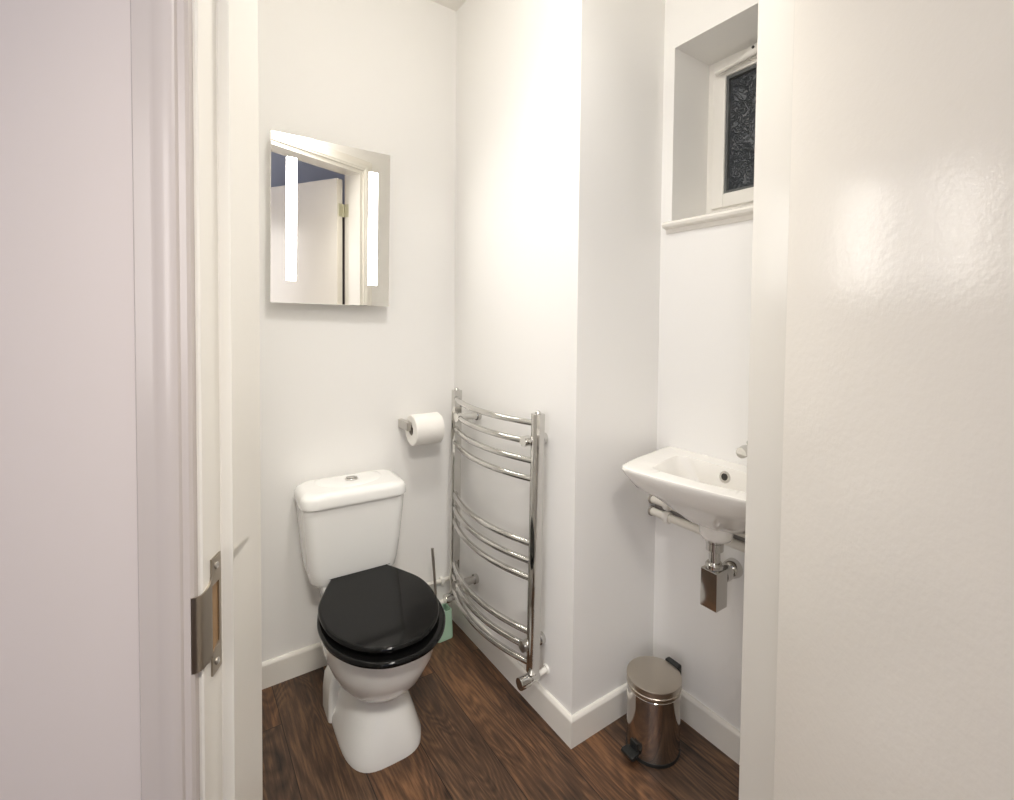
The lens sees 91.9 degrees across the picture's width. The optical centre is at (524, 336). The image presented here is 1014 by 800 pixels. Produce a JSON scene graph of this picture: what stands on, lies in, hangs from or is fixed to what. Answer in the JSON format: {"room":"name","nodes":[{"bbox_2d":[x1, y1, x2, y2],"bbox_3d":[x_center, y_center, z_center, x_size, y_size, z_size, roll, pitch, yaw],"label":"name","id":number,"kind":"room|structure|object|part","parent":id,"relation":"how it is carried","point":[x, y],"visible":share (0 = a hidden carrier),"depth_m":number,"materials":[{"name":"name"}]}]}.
{"room":"bathroom","nodes":[
{"label":"bathroom","id":0,"kind":"room"},
{"bbox_2d":[0,0,140,799],"bbox_3d":[0.044,-0.042,0.741,4.100,2.440,0.144,0,2,-8],"label":"wall","id":1,"kind":"structure","parent":0,"point":[70,696],"depth_m":0.59,"materials":[{"name":"paint"}]},
{"bbox_2d":[130,0,199,799],"bbox_3d":[0.019,0.110,0.658,0.974,2.140,0.020,0,2,-8],"label":"trim","id":2,"kind":"structure","parent":1,"relation":"attached to","point":[161,38],"depth_m":0.58,"materials":[{"name":"white wood"}]},
{"bbox_2d":[192,0,794,799],"bbox_3d":[0.007,0.130,0.741,0.884,2.095,0.148,0,2,-8],"label":"door frame","id":3,"kind":"structure","parent":1,"relation":"attached to","point":[224,32],"depth_m":0.71,"materials":[{"name":"white wood"}]},
{"bbox_2d":[191,551,221,676],"bbox_3d":[-0.405,0.365,0.629,0.011,0.154,0.058,1,2,1],"label":"strike plate","id":4,"kind":"object","parent":3,"relation":"attached to","point":[206,639],"visible":1,"depth_m":0.62,"materials":[{"name":"silver metal"}]},
{"bbox_2d":[773,0,1013,799],"bbox_3d":[0.420,0.168,0.331,0.056,2.037,0.802,1,2,-2],"label":"door","id":5,"kind":"structure","parent":1,"relation":"in","point":[895,650],"depth_m":0.51,"materials":[{"name":"white paint"}]},
{"bbox_2d":[258,0,455,661],"bbox_3d":[-0.441,-0.071,1.921,1.775,2.416,0.120,-1,2,-35],"label":"wall","id":6,"kind":"structure","parent":0,"point":[337,382],"depth_m":1.75,"materials":[{"name":"white paint"}]},
{"bbox_2d":[270,130,389,306],"bbox_3d":[-0.647,-0.377,1.656,0.380,0.536,0.043,0,2,-34],"label":"mirror","id":7,"kind":"object","parent":6,"relation":"attached to","point":[330,202],"visible":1,"depth_m":1.63,"materials":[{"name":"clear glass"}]},
{"bbox_2d":[262,599,450,689],"bbox_3d":[-0.672,1.100,1.720,0.944,0.082,0.014,-1,2,-35],"label":"baseboard","id":8,"kind":"structure","parent":6,"relation":"attached to","point":[279,669],"depth_m":1.64,"materials":[{"name":"white wood"}]},
{"bbox_2d":[398,418,412,430],"bbox_3d":[-0.390,0.323,1.845,0.142,0.031,0.088,-1,2,-35],"label":"toilet roll holder","id":9,"kind":"object","parent":6,"relation":"attached to","point":[404,424],"visible":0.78,"depth_m":1.79,"materials":[{"name":"silver metal"}]},
{"bbox_2d":[406,412,444,445],"bbox_3d":[-0.368,0.341,1.820,0.108,0.113,0.113,-1,2,-35],"label":"toilet roll","id":10,"kind":"object","parent":9,"relation":"on","point":[428,428],"visible":0.94,"depth_m":1.78,"materials":[{"name":"white paper"}]},
{"bbox_2d":[427,576,448,585],"bbox_3d":[-0.432,0.978,1.876,0.358,0.042,0.026,-1,2,-35],"label":"pipe","id":11,"kind":"object","parent":6,"relation":"attached to","point":[441,579],"visible":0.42,"depth_m":1.94,"materials":[{"name":"white"}]},
{"bbox_2d":[431,0,465,10],"bbox_3d":[0.039,-1.292,1.149,1.689,0.080,1.858,-1,2,-35],"label":"ceiling","id":12,"kind":"structure","parent":0,"point":[454,5],"depth_m":1.88,"materials":[{"name":"white paint"}]},
{"bbox_2d":[262,620,739,799],"bbox_3d":[0.644,1.243,0.136,5.800,0.080,4.700,-1,2,-35],"label":"floor","id":13,"kind":"structure","parent":0,"point":[481,739],"depth_m":1.36,"materials":[{"name":"brown wood"}]},
{"bbox_2d":[294,470,445,772],"bbox_3d":[-0.458,0.815,1.472,0.346,0.672,0.613,-1,2,-33],"label":"toilet","id":14,"kind":"object","parent":13,"relation":"on","point":[380,624],"visible":1,"depth_m":1.41,"materials":[{"name":"white ceramic"}]},
{"bbox_3d":[-0.576,0.505,1.639,0.336,0.052,0.184,-1,2,-33],"label":"cistern lid","id":15,"kind":"part","parent":14,"relation":"part of","materials":[{"name":"white ceramic"}]},
{"bbox_3d":[-0.419,0.779,1.423,0.320,0.018,0.434,-1,2,-33],"label":"lid","id":16,"kind":"part","parent":14,"relation":"part of","materials":[{"name":"black paint"}]},
{"bbox_3d":[-0.412,0.799,1.412,0.337,0.016,0.462,-1,2,-33],"label":"seat","id":17,"kind":"part","parent":14,"relation":"part of","materials":[{"name":"black paint"}]},
{"bbox_2d":[431,548,452,642],"bbox_3d":[-0.318,0.962,1.857,0.086,0.357,0.064,-1,2,-35],"label":"toilet brush","id":18,"kind":"object","parent":13,"relation":"on","point":[448,631],"visible":0.48,"depth_m":1.84,"materials":[{"name":"green plastic"}]},
{"bbox_3d":[-0.331,0.947,1.839,0.011,0.328,0.047,2,2,36],"label":"handle","id":19,"kind":"part","parent":18,"relation":"part of","materials":[{"name":"silver metal"}]},
{"bbox_2d":[621,656,681,768],"bbox_3d":[0.361,1.055,1.387,0.196,0.214,0.151,-1,2,-33],"label":"pedal bin","id":20,"kind":"object","parent":13,"relation":"on","point":[654,684],"visible":1,"depth_m":1.33,"materials":[{"name":"silver metal"}]},
{"bbox_3d":[0.368,0.966,1.389,0.151,0.036,0.151,-1,2,-33],"label":"lid","id":21,"kind":"part","parent":20,"relation":"part of","materials":[{"name":"silver metal"}]},
{"bbox_2d":[454,0,664,714],"bbox_3d":[0.233,-0.063,1.873,0.731,2.416,0.738,-1,2,-35],"label":"wall","id":22,"kind":"structure","parent":0,"point":[559,103],"depth_m":1.49,"materials":[{"name":"white paint"}]},
{"bbox_2d":[443,387,549,690],"bbox_3d":[-0.115,0.611,1.648,0.120,0.819,0.544,-1,3,-35],"label":"towel radiator","id":23,"kind":"object","parent":22,"relation":"attached to","point":[538,438],"visible":1,"depth_m":1.50,"materials":[{"name":"silver metal"}]},
{"bbox_3d":[-0.261,0.580,1.854,0.034,0.781,0.032,-1,3,-35],"label":"post","id":24,"kind":"part","parent":23,"relation":"part of","materials":[{"name":"silver metal"}]},
{"bbox_3d":[-0.143,0.913,1.645,0.066,0.018,0.503,-1,3,-35],"label":"rail","id":25,"kind":"part","parent":23,"relation":"part of","materials":[{"name":"silver metal"}]},
{"bbox_3d":[-0.144,0.959,1.647,0.066,0.018,0.503,-1,3,-35],"label":"rail","id":26,"kind":"part","parent":23,"relation":"part of","materials":[{"name":"silver metal"}]},
{"bbox_3d":[-0.142,0.866,1.643,0.066,0.018,0.503,-1,3,-35],"label":"rail","id":27,"kind":"part","parent":23,"relation":"part of","materials":[{"name":"silver metal"}]},
{"bbox_3d":[-0.139,0.703,1.636,0.066,0.018,0.503,-1,3,-35],"label":"rail","id":28,"kind":"part","parent":23,"relation":"part of","materials":[{"name":"silver metal"}]},
{"bbox_3d":[-0.138,0.652,1.634,0.066,0.018,0.503,-1,3,-35],"label":"rail","id":29,"kind":"part","parent":23,"relation":"part of","materials":[{"name":"silver metal"}]},
{"bbox_3d":[-0.137,0.599,1.632,0.066,0.018,0.503,-1,3,-35],"label":"rail","id":30,"kind":"part","parent":23,"relation":"part of","materials":[{"name":"silver metal"}]},
{"bbox_3d":[-0.133,0.406,1.623,0.066,0.018,0.503,-1,3,-35],"label":"rail","id":31,"kind":"part","parent":23,"relation":"part of","materials":[{"name":"silver metal"}]},
{"bbox_3d":[-0.132,0.352,1.621,0.066,0.018,0.503,-1,3,-35],"label":"rail","id":32,"kind":"part","parent":23,"relation":"part of","materials":[{"name":"silver metal"}]},
{"bbox_3d":[-0.131,0.297,1.619,0.066,0.018,0.503,-1,3,-35],"label":"rail","id":33,"kind":"part","parent":23,"relation":"part of","materials":[{"name":"silver metal"}]},
{"bbox_3d":[-0.130,0.240,1.616,0.066,0.018,0.503,-1,3,-35],"label":"rail","id":34,"kind":"part","parent":23,"relation":"part of","materials":[{"name":"silver metal"}]},
{"bbox_3d":[0.032,0.604,1.440,0.034,0.781,0.032,-1,3,-35],"label":"post","id":35,"kind":"part","parent":23,"relation":"part of","materials":[{"name":"silver metal"}]},
{"bbox_2d":[451,600,571,748],"bbox_3d":[-0.079,1.107,1.688,0.014,0.082,0.752,-1,2,-35],"label":"baseboard","id":36,"kind":"structure","parent":22,"relation":"attached to","point":[556,716],"depth_m":1.58,"materials":[{"name":"white wood"}]},
{"bbox_2d":[571,683,626,748],"bbox_3d":[0.275,1.117,1.487,0.359,0.082,0.014,-1,2,-35],"label":"baseboard","id":37,"kind":"structure","parent":22,"relation":"attached to","point":[596,716],"depth_m":1.44,"materials":[{"name":"white wood"}]},
{"bbox_2d":[653,0,757,730],"bbox_3d":[0.838,-0.037,1.221,0.326,2.416,1.026,-1,2,-35],"label":"wall","id":38,"kind":"structure","parent":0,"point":[706,273],"depth_m":1.46,"materials":[{"name":"white paint"}]},
{"bbox_2d":[622,446,746,543],"bbox_3d":[0.482,0.443,1.243,0.290,0.186,0.522,-1,2,-35],"label":"basin","id":39,"kind":"object","parent":38,"relation":"attached to","point":[709,492],"visible":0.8,"depth_m":1.25,"materials":[{"name":"white ceramic"}]},
{"bbox_2d":[700,540,742,612],"bbox_3d":[0.533,0.623,1.322,0.118,0.185,0.053,-1,2,-35],"label":"trap","id":40,"kind":"object","parent":39,"relation":"attached to","point":[715,574],"visible":0.84,"depth_m":1.29,"materials":[{"name":"silver metal"}]},
{"bbox_2d":[723,563,733,582],"bbox_3d":[0.552,0.639,1.336,0.068,0.048,0.048,-1,2,-35],"label":"outlet","id":41,"kind":"object","parent":40,"relation":"attached to","point":[728,568],"depth_m":1.31,"materials":[{"name":"silver metal"}]},
{"bbox_2d":[736,441,747,457],"bbox_3d":[0.571,0.305,1.231,0.100,0.092,0.044,-1,2,-35],"label":"tap","id":42,"kind":"object","parent":39,"relation":"on","point":[741,452],"visible":0.1,"depth_m":1.20,"materials":[{"name":"silver metal"}]},
{"bbox_2d":[655,504,744,541],"bbox_3d":[0.601,0.543,1.322,0.006,0.076,0.616,-1,2,-35],"label":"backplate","id":43,"kind":"object","parent":38,"relation":"attached to","point":[737,537],"visible":0.02,"depth_m":1.49,"materials":[{"name":"grey"}]},
{"bbox_2d":[648,506,744,552],"bbox_3d":[0.584,0.564,1.313,0.037,0.036,0.620,-1,2,-35],"label":"supply pipe","id":44,"kind":"object","parent":43,"relation":"attached to","point":[667,517],"visible":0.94,"depth_m":1.46,"materials":[{"name":"white"}]},
{"bbox_2d":[648,495,744,537],"bbox_3d":[0.585,0.526,1.312,0.035,0.034,0.620,-1,2,-35],"label":"supply pipe","id":45,"kind":"object","parent":43,"relation":"attached to","point":[652,499],"visible":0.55,"depth_m":1.52,"materials":[{"name":"white"}]},
{"bbox_2d":[681,689,739,764],"bbox_3d":[0.618,1.126,1.300,0.014,0.082,0.716,-1,2,-35],"label":"baseboard","id":46,"kind":"structure","parent":38,"relation":"attached to","point":[706,722],"depth_m":1.41,"materials":[{"name":"white wood"}]},
{"bbox_2d":[706,43,756,213],"bbox_3d":[0.744,-0.613,1.436,0.112,0.537,0.454,-1,2,-35],"label":"window","id":47,"kind":"structure","parent":38,"relation":"attached to","point":[732,79],"depth_m":1.54,"materials":[{"name":"white plastic"}]},
{"bbox_3d":[0.654,-0.844,1.489,0.026,0.042,0.150,-1,2,-35],"label":"handle","id":48,"kind":"part","parent":47,"relation":"part of","materials":[{"name":"white plastic"}]},
{"bbox_3d":[0.745,-0.633,1.435,0.012,0.359,0.312,-1,2,-35],"label":"pane","id":49,"kind":"part","parent":47,"relation":"part of","materials":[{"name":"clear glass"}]}
]}

